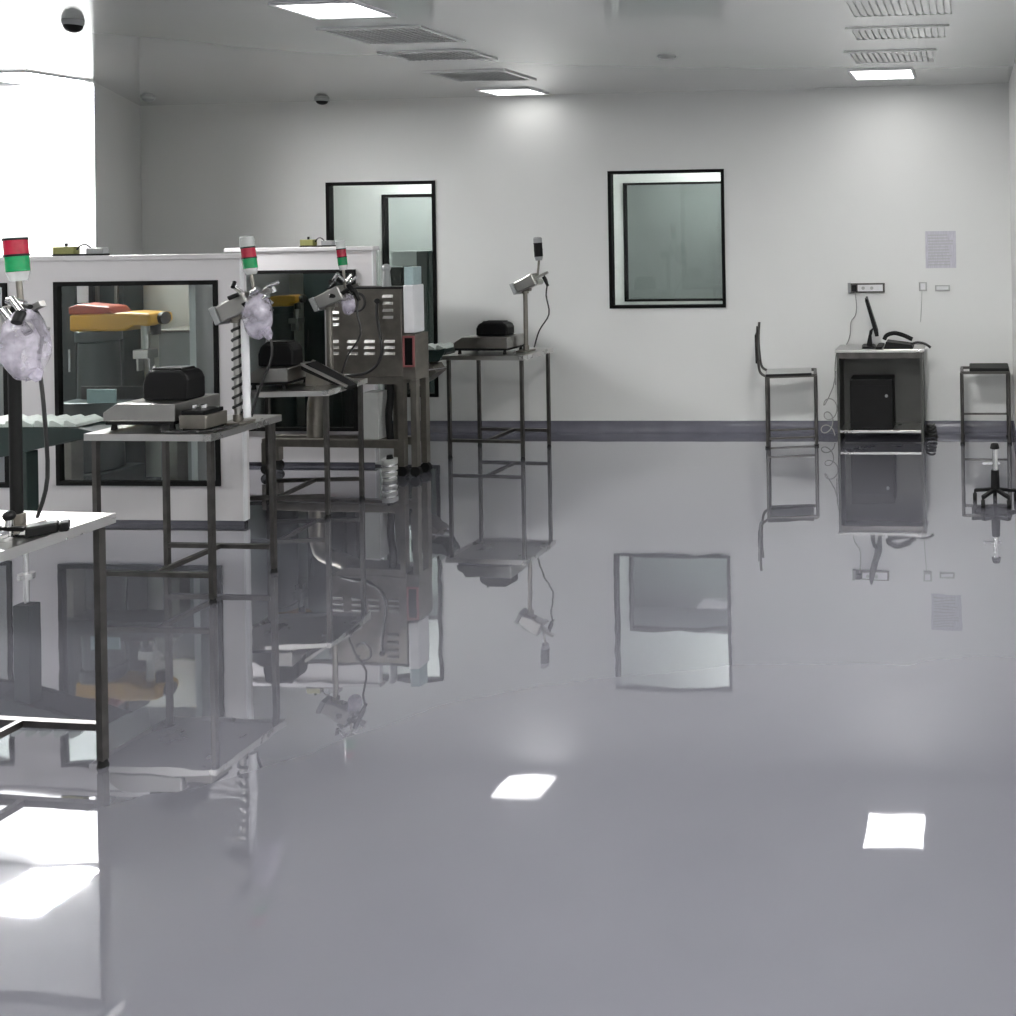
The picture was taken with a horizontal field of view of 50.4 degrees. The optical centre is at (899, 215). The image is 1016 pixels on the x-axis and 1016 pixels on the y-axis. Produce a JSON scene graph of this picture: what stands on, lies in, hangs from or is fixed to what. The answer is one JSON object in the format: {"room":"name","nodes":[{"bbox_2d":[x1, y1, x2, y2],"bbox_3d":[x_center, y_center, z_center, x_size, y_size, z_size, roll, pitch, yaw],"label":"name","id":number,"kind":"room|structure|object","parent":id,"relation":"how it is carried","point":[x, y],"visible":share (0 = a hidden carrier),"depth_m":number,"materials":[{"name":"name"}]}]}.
{"room":"clean room","nodes":[
{"label":"clean room","id":0,"kind":"room"},
{"bbox_2d":[0,81,141,256],"bbox_3d":[-6.667,0.457,7.518,1.987,2.800,1.358,-1,0,4],"label":"wall","id":1,"kind":"structure","parent":0,"point":[46,182],"depth_m":6.81,"materials":[{"name":"paint"}]},
{"bbox_2d":[91,81,97,247],"bbox_3d":[-5.722,0.442,6.761,0.018,2.800,0.012,-1,0,4],"label":"trim","id":2,"kind":"structure","parent":1,"relation":"attached to","point":[92,82],"depth_m":6.76,"materials":[{"name":"grey paint"}]},
{"bbox_2d":[0,433,1015,1015],"bbox_3d":[-3.607,1.858,4.222,8.728,0.100,14.088,-1,0,4],"label":"floor","id":3,"kind":"structure","parent":0,"point":[587,724],"depth_m":3.19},
{"bbox_2d":[0,510,115,768],"bbox_3d":[-2.910,1.389,2.937,0.640,0.815,0.440,-1,0,7],"label":"work table","id":4,"kind":"object","parent":3,"relation":"on","point":[81,522],"visible":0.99,"depth_m":3.08,"materials":[{"name":"metal"}]},
{"bbox_2d":[0,510,25,542],"bbox_3d":[-2.714,0.936,2.877,0.122,0.084,0.087,-1,0,7],"label":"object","id":5,"kind":"object","parent":4,"relation":"on","point":[9,532],"visible":0.96,"depth_m":2.87,"materials":[{"name":"silver metal"}]},
{"bbox_2d":[0,237,51,526],"bbox_3d":[-2.783,0.498,2.952,0.322,0.963,0.157,-1,0,7],"label":"stand","id":6,"kind":"object","parent":4,"relation":"on","point":[16,324],"visible":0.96,"depth_m":2.96,"materials":[{"name":"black metal"}]},
{"bbox_2d":[1,237,30,272],"bbox_3d":[-2.772,0.112,2.979,0.072,0.192,0.063,-1,0,4],"label":"light","id":7,"kind":"object","parent":6,"relation":"attached to","point":[16,255],"depth_m":2.96,"materials":[{"name":"multicoloured plastic"}]},
{"bbox_2d":[20,519,70,537],"bbox_3d":[-2.629,0.961,2.923,0.113,0.032,0.059,-1,0,-37],"label":"tool","id":8,"kind":"object","parent":4,"relation":"on","point":[53,526],"visible":1,"depth_m":2.91,"materials":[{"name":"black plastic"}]},
{"bbox_2d":[0,414,117,578],"bbox_3d":[-4.460,1.424,4.842,1.016,0.795,0.160,-1,0,5],"label":"conveyor","id":9,"kind":"object","parent":3,"relation":"on","point":[62,429],"visible":0.7,"depth_m":4.77,"materials":[{"name":"green paint"}]},
{"bbox_2d":[0,253,249,524],"bbox_3d":[-4.949,1.034,6.094,2.329,1.590,0.962,-1,0,4],"label":"cell","id":10,"kind":"object","parent":3,"relation":"on","point":[186,286],"visible":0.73,"depth_m":5.61,"materials":[{"name":"white plastic"}]},
{"bbox_2d":[62,286,92,400],"bbox_3d":[-5.614,1.075,6.435,0.502,1.470,0.260,-1,0,4],"label":"cabinet","id":11,"kind":"object","parent":10,"relation":"on","point":[71,295],"visible":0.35,"depth_m":6.31,"materials":[{"name":"teal paint"}]},
{"bbox_2d":[52,243,109,255],"bbox_3d":[-4.860,0.200,5.636,0.318,0.075,0.050,-1,0,4],"label":"sensor","id":12,"kind":"object","parent":10,"relation":"on","point":[66,250],"visible":1,"depth_m":5.62,"materials":[{"name":"yellow plastic"}]},
{"bbox_2d":[93,285,145,476],"bbox_3d":[-5.318,1.060,6.453,0.218,1.490,0.200,-1,0,4],"label":"column","id":13,"kind":"structure","parent":10,"relation":"on","point":[131,296],"depth_m":6.43,"materials":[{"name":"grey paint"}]},
{"bbox_2d":[69,302,172,479],"bbox_3d":[-4.953,1.177,6.045,0.616,1.246,0.300,-1,0,4],"label":"robot","id":14,"kind":"object","parent":10,"relation":"on","point":[98,328],"visible":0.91,"depth_m":5.98,"materials":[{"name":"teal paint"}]},
{"bbox_2d":[64,386,187,479],"bbox_3d":[-4.700,1.381,5.766,0.771,0.829,0.160,-1,0,4],"label":"table","id":15,"kind":"object","parent":10,"relation":"on","point":[73,451],"visible":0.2,"depth_m":5.75,"materials":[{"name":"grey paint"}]},
{"bbox_2d":[87,389,116,402],"bbox_3d":[-4.796,1.085,5.708,0.185,0.084,0.010,-1,0,4],"label":"name plate","id":16,"kind":"object","parent":15,"relation":"on","point":[93,395],"visible":1,"depth_m":5.70,"materials":[{"name":"teal plastic"}]},
{"bbox_2d":[159,325,191,479],"bbox_3d":[-4.679,1.270,6.344,0.332,1.049,0.305,-1,0,4],"label":"cabinet","id":17,"kind":"object","parent":10,"relation":"on","point":[174,343],"visible":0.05,"depth_m":6.21,"materials":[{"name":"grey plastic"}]},
{"bbox_2d":[84,414,281,603],"bbox_3d":[-3.471,1.411,4.632,0.640,0.790,0.440,-1,0,5],"label":"work table","id":18,"kind":"object","parent":3,"relation":"on","point":[124,432],"visible":0.76,"depth_m":4.47,"materials":[{"name":"metal"}]},
{"bbox_2d":[103,393,219,430],"bbox_3d":[-3.585,0.954,4.621,0.368,0.128,0.268,-1,0,5],"label":"scale","id":19,"kind":"object","parent":18,"relation":"on","point":[141,411],"visible":0.83,"depth_m":4.49,"materials":[{"name":"grey metal"}]},
{"bbox_2d":[143,366,204,399],"bbox_3d":[-3.527,0.808,4.616,0.236,0.161,0.110,-1,0,5],"label":"instrument case","id":20,"kind":"object","parent":19,"relation":"on","point":[165,382],"visible":1,"depth_m":4.57,"materials":[{"name":"black plastic"}]},
{"bbox_2d":[161,424,237,432],"bbox_3d":[-3.291,1.006,4.447,0.300,0.012,0.115,-1,0,-23],"label":"power cable","id":21,"kind":"object","parent":18,"relation":"on","point":[234,425],"visible":1,"depth_m":4.43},
{"bbox_2d":[179,404,226,430],"bbox_3d":[-3.315,0.956,4.521,0.135,0.115,0.130,-1,0,5],"label":"control box","id":22,"kind":"object","parent":18,"relation":"on","point":[204,417],"visible":1,"depth_m":4.47,"materials":[{"name":"silver metal"}]},
{"bbox_2d":[208,246,279,424],"bbox_3d":[-3.167,0.554,4.599,0.320,0.913,0.153,-1,0,5],"label":"stand","id":23,"kind":"object","parent":18,"relation":"on","point":[236,310],"visible":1,"depth_m":4.60,"materials":[{"name":"silver metal"}]},
{"bbox_2d":[208,306,229,324],"bbox_3d":[-3.297,0.484,4.614,0.060,0.090,0.088,-1,0,5],"label":"hood","id":24,"kind":"object","parent":23,"relation":"attached to","point":[217,313],"depth_m":4.57,"materials":[{"name":"grey plastic"}]},
{"bbox_2d":[240,246,257,268],"bbox_3d":[-3.169,0.194,4.622,0.080,0.192,0.065,-1,0,4],"label":"light","id":25,"kind":"object","parent":23,"relation":"on","point":[248,254],"depth_m":4.60,"materials":[{"name":"multicoloured plastic"}]},
{"bbox_2d":[224,246,378,465],"bbox_3d":[-4.324,1.024,7.194,1.138,1.590,0.632,-1,0,4],"label":"cell","id":26,"kind":"object","parent":3,"relation":"on","point":[287,265],"visible":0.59,"depth_m":6.89,"materials":[{"name":"white plastic"}]},
{"bbox_2d":[268,294,306,426],"bbox_3d":[-4.623,1.196,7.162,0.298,1.197,0.216,-1,0,4],"label":"robot","id":27,"kind":"object","parent":26,"relation":"on","point":[283,327],"visible":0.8,"depth_m":7.11,"materials":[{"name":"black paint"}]},
{"bbox_2d":[299,237,335,246],"bbox_3d":[-4.230,0.190,6.902,0.244,0.075,0.050,-1,0,4],"label":"sensor","id":28,"kind":"object","parent":26,"relation":"on","point":[308,242],"visible":1,"depth_m":6.88,"materials":[{"name":"yellow plastic"}]},
{"bbox_2d":[303,273,353,426],"bbox_3d":[-4.420,1.066,7.363,0.323,1.450,0.190,-1,0,4],"label":"cabinet","id":29,"kind":"object","parent":26,"relation":"on","point":[341,405],"visible":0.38,"depth_m":7.29,"materials":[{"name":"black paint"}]},
{"bbox_2d":[409,343,454,388],"bbox_3d":[-3.621,1.161,7.344,0.409,0.342,0.168,-1,0,8],"label":"conveyor","id":30,"kind":"object","parent":26,"relation":"attached to","point":[435,351],"visible":0.54,"depth_m":7.26,"materials":[{"name":"green paint"}]},
{"bbox_2d":[250,378,366,518],"bbox_3d":[-3.715,1.427,5.849,0.640,0.765,0.440,-1,0,-2],"label":"work table","id":31,"kind":"object","parent":3,"relation":"on","point":[296,389],"visible":0.65,"depth_m":5.74,"materials":[{"name":"metal"}]},
{"bbox_2d":[250,362,309,389],"bbox_3d":[-3.802,0.982,5.826,0.246,0.128,0.268,-1,0,-2],"label":"scale","id":32,"kind":"object","parent":31,"relation":"on","point":[276,375],"visible":0.8,"depth_m":5.70,"materials":[{"name":"grey metal"}]},
{"bbox_2d":[258,340,302,366],"bbox_3d":[-3.798,0.840,5.827,0.210,0.156,0.110,-1,0,-2],"label":"instrument case","id":33,"kind":"object","parent":32,"relation":"on","point":[285,352],"visible":0.93,"depth_m":5.77,"materials":[{"name":"black plastic"}]},
{"bbox_2d":[300,360,357,389],"bbox_3d":[-3.519,0.983,5.860,0.282,0.174,0.134,-1,0,-2],"label":"chute","id":34,"kind":"object","parent":31,"relation":"on","point":[317,374],"visible":1,"depth_m":5.82,"materials":[{"name":"grey metal"}]},
{"bbox_2d":[309,248,361,373],"bbox_3d":[-3.527,0.598,5.954,0.305,0.888,0.142,-1,0,-2],"label":"stand","id":35,"kind":"object","parent":31,"relation":"on","point":[330,299],"visible":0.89,"depth_m":5.95,"materials":[{"name":"silver metal"}]},
{"bbox_2d":[309,297,324,311],"bbox_3d":[-3.650,0.554,5.951,0.060,0.090,0.088,-1,0,-2],"label":"hood","id":36,"kind":"object","parent":35,"relation":"attached to","point":[316,303],"depth_m":5.91,"materials":[{"name":"grey plastic"}]},
{"bbox_2d":[336,248,347,265],"bbox_3d":[-3.513,0.249,5.976,0.068,0.192,0.057,-1,0,4],"label":"light","id":37,"kind":"object","parent":35,"relation":"on","point":[341,253],"depth_m":5.95,"materials":[{"name":"multicoloured plastic"}]},
{"bbox_2d":[260,264,431,476],"bbox_3d":[-3.913,1.078,6.666,1.199,1.470,0.205,-1,0,7],"label":"machine","id":38,"kind":"object","parent":3,"relation":"on","point":[391,350],"visible":0.77,"depth_m":6.59,"materials":[{"name":"silver metal"}]},
{"bbox_2d":[376,250,381,389],"bbox_3d":[-5.186,1.080,8.988,0.565,1.507,0.040,-1,0,4],"label":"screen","id":39,"kind":"object","parent":3,"relation":"on","point":[377,251],"visible":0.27,"depth_m":8.95,"materials":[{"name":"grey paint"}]},
{"bbox_2d":[381,454,398,481],"bbox_3d":[-3.483,1.721,6.486,0.108,0.170,0.108,-1,0,4],"label":"ribbed canister","id":40,"kind":"object","parent":3,"relation":"on","point":[389,465],"visible":1,"depth_m":6.45,"materials":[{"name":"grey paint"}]},
{"bbox_2d":[390,265,416,392],"bbox_3d":[-5.065,1.175,9.730,0.137,1.312,0.312,-1,0,4],"label":"cabinet","id":41,"kind":"object","parent":3,"relation":"on","point":[396,273],"visible":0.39,"depth_m":9.58,"materials":[{"name":"grey metal"}]},
{"bbox_2d":[416,250,434,391],"bbox_3d":[-4.789,1.092,9.710,0.126,1.469,0.312,-1,0,4],"label":"cabinet","id":42,"kind":"object","parent":3,"relation":"on","point":[424,258],"visible":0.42,"depth_m":9.56,"materials":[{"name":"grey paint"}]},
{"bbox_2d":[391,251,416,266],"bbox_3d":[-5.329,1.110,10.327,0.372,1.451,0.240,-1,0,4],"label":"screen","id":43,"kind":"object","parent":42,"relation":"attached to","point":[398,258],"visible":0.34,"depth_m":10.31,"materials":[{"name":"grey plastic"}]},
{"bbox_2d":[442,348,552,459],"bbox_3d":[-3.039,1.416,7.217,0.640,0.765,0.440,-1,0,8],"label":"work table","id":44,"kind":"object","parent":3,"relation":"on","point":[512,354],"visible":0.99,"depth_m":7.07,"materials":[{"name":"metal"}]},
{"bbox_2d":[454,333,523,353],"bbox_3d":[-3.106,0.971,7.205,0.433,0.128,0.268,-1,0,8],"label":"scale","id":45,"kind":"object","parent":44,"relation":"on","point":[516,340],"visible":0.88,"depth_m":7.08,"materials":[{"name":"grey metal"}]},
{"bbox_2d":[476,320,513,335],"bbox_3d":[-3.067,0.848,7.199,0.253,0.116,0.110,-1,0,8],"label":"instrument case","id":46,"kind":"object","parent":45,"relation":"on","point":[490,327],"visible":1,"depth_m":7.15,"materials":[{"name":"black plastic"}]},
{"bbox_2d":[509,237,549,351],"bbox_3d":[-2.785,0.596,7.191,0.305,0.867,0.115,-1,0,8],"label":"stand","id":47,"kind":"object","parent":44,"relation":"on","point":[524,285],"visible":1,"depth_m":7.17,"materials":[{"name":"silver metal"}]},
{"bbox_2d":[509,283,521,294],"bbox_3d":[-2.909,0.553,7.196,0.060,0.090,0.088,-1,0,8],"label":"hood","id":48,"kind":"object","parent":47,"relation":"attached to","point":[515,287],"depth_m":7.15,"materials":[{"name":"grey plastic"}]},
{"bbox_2d":[533,237,542,260],"bbox_3d":[-2.739,0.252,7.191,0.069,0.180,0.065,-1,0,4],"label":"light","id":49,"kind":"object","parent":47,"relation":"attached to","point":[537,241],"depth_m":7.16,"materials":[{"name":"black plastic"}]},
{"bbox_2d":[755,322,818,448],"bbox_3d":[-0.876,1.300,7.372,0.475,0.928,0.316,-1,0,-6],"label":"chair","id":50,"kind":"object","parent":3,"relation":"on","point":[780,372],"visible":1,"depth_m":7.24,"materials":[{"name":"grey metal"}]},
{"bbox_2d":[821,344,925,442],"bbox_3d":[-0.216,1.395,7.477,0.834,0.718,0.305,-1,0,4],"label":"computer desk","id":51,"kind":"object","parent":3,"relation":"on","point":[907,365],"depth_m":7.58,"materials":[{"name":"metal"}]},
{"bbox_2d":[862,296,878,348],"bbox_3d":[-0.237,0.841,7.482,0.133,0.390,0.280,-1,0,-2],"label":"monitor","id":52,"kind":"object","parent":51,"relation":"on","point":[869,345],"visible":1,"depth_m":7.39,"materials":[{"name":"black plastic"}]},
{"bbox_2d":[850,374,895,428],"bbox_3d":[-0.214,1.464,7.467,0.335,0.392,0.224,-1,0,4],"label":"computer tower","id":53,"kind":"object","parent":51,"relation":"on","point":[872,397],"visible":1,"depth_m":7.36,"materials":[{"name":"black plastic"}]},
{"bbox_2d":[876,343,884,348],"bbox_3d":[-0.156,1.026,7.480,0.048,0.016,0.250,-1,0,4],"label":"keyboard","id":54,"kind":"object","parent":51,"relation":"on","point":[880,345],"visible":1,"depth_m":7.44,"materials":[{"name":"black plastic"}]},
{"bbox_2d":[840,423,920,432],"bbox_3d":[-0.141,1.669,7.465,0.627,0.020,0.262,-1,0,4],"label":"shelf","id":55,"kind":"object","parent":51,"relation":"attached to","point":[845,427],"depth_m":7.36,"materials":[{"name":"metal"}]},
{"bbox_2d":[882,331,930,348],"bbox_3d":[0.055,0.968,7.429,0.387,0.130,0.160,-1,0,4],"label":"desk telephone","id":56,"kind":"object","parent":51,"relation":"on","point":[890,344],"visible":1,"depth_m":7.37,"materials":[{"name":"black plastic"}]},
{"bbox_2d":[924,423,937,437],"bbox_3d":[0.243,1.683,7.426,0.115,0.121,0.118,-1,0,4],"label":"pile","id":57,"kind":"object","parent":3,"relation":"on","point":[929,433],"visible":0.99,"depth_m":7.39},
{"bbox_2d":[960,363,1011,444],"bbox_3d":[0.660,1.451,7.353,0.392,0.578,0.276,-1,0,4],"label":"stool","id":58,"kind":"object","parent":3,"relation":"on","point":[974,368],"visible":1,"depth_m":7.23,"materials":[{"name":"grey metal"}]},
{"bbox_2d":[973,443,1015,508],"bbox_3d":[0.577,1.561,5.766,0.271,0.359,0.285,-1,0,4],"label":"base","id":59,"kind":"object","parent":3,"relation":"on","point":[995,488],"visible":1,"depth_m":5.74,"materials":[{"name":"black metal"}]},
{"bbox_2d":[0,0,1015,105],"bbox_3d":[-3.654,-1.042,4.222,8.728,0.100,14.088,-1,0,4],"label":"ceiling","id":60,"kind":"structure","parent":0,"point":[174,52],"depth_m":5.69,"materials":[{"name":"white paint"}]},
{"bbox_2d":[0,71,89,83],"bbox_3d":[-6.028,-0.948,6.527,0.540,0.012,0.460,-1,0,4],"label":"recessed light","id":61,"kind":"object","parent":60,"relation":"in","point":[18,77],"visible":1,"depth_m":6.57,"materials":[{"name":"white plastic"}]},
{"bbox_2d":[0,73,76,82],"bbox_3d":[-6.028,-0.950,6.527,0.500,0.006,0.420,-1,0,4],"label":"diffuser","id":62,"kind":"object","parent":61,"relation":"attached to","point":[4,77],"depth_m":6.57,"materials":[{"name":"white plastic"}]},
{"bbox_2d":[61,18,84,32],"bbox_3d":[-4.160,-0.952,4.779,0.091,0.064,0.091,-1,0,4],"label":"dome camera","id":63,"kind":"object","parent":60,"relation":"attached to","point":[71,25],"visible":1,"depth_m":4.75,"materials":[{"name":"grey plastic"}]},
{"bbox_2d":[140,96,155,101],"bbox_3d":[-6.050,-0.933,7.643,0.100,0.040,0.100,-1,0,4],"label":"smoke detector","id":64,"kind":"object","parent":60,"relation":"attached to","point":[144,98],"visible":1,"depth_m":7.62,"materials":[{"name":"grey paint"}]},
{"bbox_2d":[314,98,329,104],"bbox_3d":[-4.820,-0.948,7.921,0.110,0.050,0.110,-1,0,4],"label":"smoke detector","id":65,"kind":"object","parent":60,"relation":"attached to","point":[322,101],"visible":1,"depth_m":7.89,"materials":[{"name":"grey plastic"}]},
{"bbox_2d":[268,0,396,19],"bbox_3d":[-2.752,-1.000,4.626,0.420,0.012,0.340,-1,0,4],"label":"recessed light","id":66,"kind":"object","parent":60,"relation":"in","point":[329,9],"visible":1,"depth_m":4.61,"materials":[{"name":"white plastic"}]},
{"bbox_2d":[281,3,387,17],"bbox_3d":[-2.752,-1.002,4.626,0.380,0.006,0.300,-1,0,4],"label":"diffuser","id":67,"kind":"object","parent":66,"relation":"attached to","point":[312,10],"depth_m":4.62,"materials":[{"name":"white plastic"}]},
{"bbox_2d":[316,25,465,44],"bbox_3d":[-2.816,-1.000,5.285,0.585,0.010,0.455,-1,0,4],"label":"ceiling vent","id":68,"kind":"object","parent":60,"relation":"in","point":[410,34],"visible":1,"depth_m":5.26,"materials":[{"name":"grey metal"}]},
{"bbox_2d":[376,49,497,61],"bbox_3d":[-2.888,-0.999,5.947,0.592,0.010,0.341,-1,0,4],"label":"ceiling vent","id":69,"kind":"object","parent":60,"relation":"in","point":[457,54],"visible":1,"depth_m":5.93,"materials":[{"name":"grey metal"}]},
{"bbox_2d":[422,69,536,82],"bbox_3d":[-3.001,-0.997,6.809,0.588,0.010,0.493,-1,0,4],"label":"ceiling vent","id":70,"kind":"object","parent":60,"relation":"in","point":[500,75],"visible":1,"depth_m":6.79,"materials":[{"name":"grey metal"}]},
{"bbox_2d":[475,87,548,95],"bbox_3d":[-3.110,-0.994,7.633,0.440,0.012,0.360,-1,0,4],"label":"recessed light","id":71,"kind":"object","parent":60,"relation":"in","point":[524,90],"visible":1,"depth_m":7.61,"materials":[{"name":"white plastic"}]},
{"bbox_2d":[481,89,542,94],"bbox_3d":[-3.110,-0.996,7.633,0.400,0.006,0.320,-1,0,4],"label":"diffuser","id":72,"kind":"object","parent":71,"relation":"attached to","point":[490,91],"depth_m":7.63,"materials":[{"name":"white plastic"}]},
{"bbox_2d":[657,54,676,59],"bbox_3d":[-1.499,-1.015,6.112,0.120,0.022,0.120,-1,0,4],"label":"smoke detector","id":73,"kind":"object","parent":60,"relation":"attached to","point":[664,56],"visible":1,"depth_m":6.08,"materials":[{"name":"grey paint"}]},
{"bbox_2d":[847,68,916,79],"bbox_3d":[-0.125,-1.042,7.012,0.470,0.012,0.460,-1,0,4],"label":"recessed light","id":74,"kind":"object","parent":60,"relation":"in","point":[891,73],"visible":1,"depth_m":6.99,"materials":[{"name":"white plastic"}]},
{"bbox_2d":[852,70,912,78],"bbox_3d":[-0.125,-1.044,7.012,0.430,0.006,0.420,-1,0,4],"label":"diffuser","id":75,"kind":"object","parent":74,"relation":"attached to","point":[856,74],"depth_m":7.01,"materials":[{"name":"white plastic"}]},
{"bbox_2d":[843,49,938,64],"bbox_3d":[-0.047,-1.044,6.259,0.592,0.010,0.469,-1,0,4],"label":"ceiling vent","id":76,"kind":"object","parent":60,"relation":"in","point":[912,55],"visible":1,"depth_m":6.24,"materials":[{"name":"grey metal"}]},
{"bbox_2d":[839,0,956,17],"bbox_3d":[0.002,-1.045,4.760,0.566,0.010,0.430,-1,0,4],"label":"ceiling vent","id":77,"kind":"object","parent":60,"relation":"in","point":[853,8],"visible":1,"depth_m":4.78,"materials":[{"name":"grey metal"}]},
{"bbox_2d":[845,24,950,40],"bbox_3d":[-0.004,-1.045,5.442,0.579,0.010,0.355,-1,0,4],"label":"ceiling vent","id":78,"kind":"object","parent":60,"relation":"in","point":[917,31],"visible":1,"depth_m":5.42,"materials":[{"name":"grey metal"}]},
{"bbox_2d":[333,172,722,389],"bbox_3d":[-3.279,0.512,8.983,8.528,3.020,0.060,-1,0,4],"label":"wall","id":79,"kind":"structure","parent":0,"point":[357,209],"depth_m":9.07,"materials":[{"name":"paint"}]},
{"bbox_2d":[381,194,431,389],"bbox_3d":[-4.064,0.911,9.030,1.731,2.248,0.062,-1,0,4],"label":"window","id":80,"kind":"structure","parent":79,"relation":"in","point":[384,198],"depth_m":9.06,"materials":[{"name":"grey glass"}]},
{"bbox_2d":[388,181,721,301],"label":"window","id":81,"kind":"structure","parent":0,"point":[675,240],"depth_m":11.12,"materials":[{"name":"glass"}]},
{"bbox_2d":[140,83,1013,420],"bbox_3d":[-3.353,0.404,7.996,8.528,2.800,0.080,-1,0,4],"label":"wall","id":82,"kind":"structure","parent":0,"point":[826,190],"depth_m":7.85,"materials":[{"name":"paint"}]},
{"bbox_2d":[325,180,438,396],"bbox_3d":[-4.375,0.624,8.050,0.962,1.822,0.062,-1,0,4],"label":"window","id":83,"kind":"structure","parent":82,"relation":"in","point":[329,191],"depth_m":8.00,"materials":[{"name":"black metal"}]},
{"bbox_2d":[607,169,725,308],"bbox_3d":[-1.926,0.194,7.870,0.979,1.140,0.062,-1,0,4],"label":"window","id":84,"kind":"structure","parent":82,"relation":"in","point":[609,173],"depth_m":7.86,"materials":[{"name":"black metal"}]},
{"bbox_2d":[407,421,1012,433],"bbox_3d":[-2.798,1.752,7.875,7.445,0.085,0.082,-1,0,4],"label":"baseboard","id":85,"kind":"structure","parent":82,"relation":"attached to","point":[951,427],"depth_m":7.81,"materials":[{"name":"grey plastic"}]},
{"bbox_2d":[834,285,856,384],"bbox_3d":[-0.442,0.970,7.701,0.197,0.815,0.041,-1,0,7],"label":"plug","id":86,"kind":"object","parent":82,"relation":"attached to","point":[854,287],"visible":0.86,"depth_m":7.70,"materials":[{"name":"black plastic"}]},
{"bbox_2d":[848,283,884,293],"bbox_3d":[-0.273,0.588,7.710,0.300,0.085,0.039,-1,0,4],"label":"strip","id":87,"kind":"object","parent":82,"relation":"attached to","point":[861,287],"visible":1,"depth_m":7.69,"materials":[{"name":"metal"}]},
{"bbox_2d":[919,282,926,290],"bbox_3d":[0.186,0.575,7.687,0.065,0.073,0.018,-1,0,4],"label":"wall switch","id":88,"kind":"object","parent":82,"relation":"attached to","point":[922,285],"visible":1,"depth_m":7.68,"materials":[{"name":"grey paint"}]},
{"bbox_2d":[925,231,955,267],"bbox_3d":[0.329,0.275,7.683,0.247,0.299,0.004,-1,0,4],"label":"paper notice","id":89,"kind":"object","parent":82,"relation":"attached to","point":[940,246],"visible":1,"depth_m":7.68,"materials":[{"name":"white paper"}]},
{"bbox_2d":[935,285,949,290],"bbox_3d":[0.343,0.586,7.675,0.121,0.048,0.018,-1,0,4],"label":"wall switch","id":90,"kind":"object","parent":82,"relation":"attached to","point":[937,287],"visible":1,"depth_m":7.67,"materials":[{"name":"grey paint"}]},
{"bbox_2d":[1009,60,1015,427],"bbox_3d":[0.671,0.339,3.906,0.100,2.800,13.888,-1,0,4],"label":"wall","id":91,"kind":"structure","parent":0,"point":[1012,82],"depth_m":7.20,"materials":[{"name":"paint"}]},
{"bbox_2d":[1013,421,1015,445],"bbox_3d":[0.520,1.699,2.314,0.012,0.085,10.688,-1,0,4],"label":"baseboard","id":92,"kind":"structure","parent":91,"relation":"attached to","point":[1014,428],"depth_m":7.32,"materials":[{"name":"grey plastic"}]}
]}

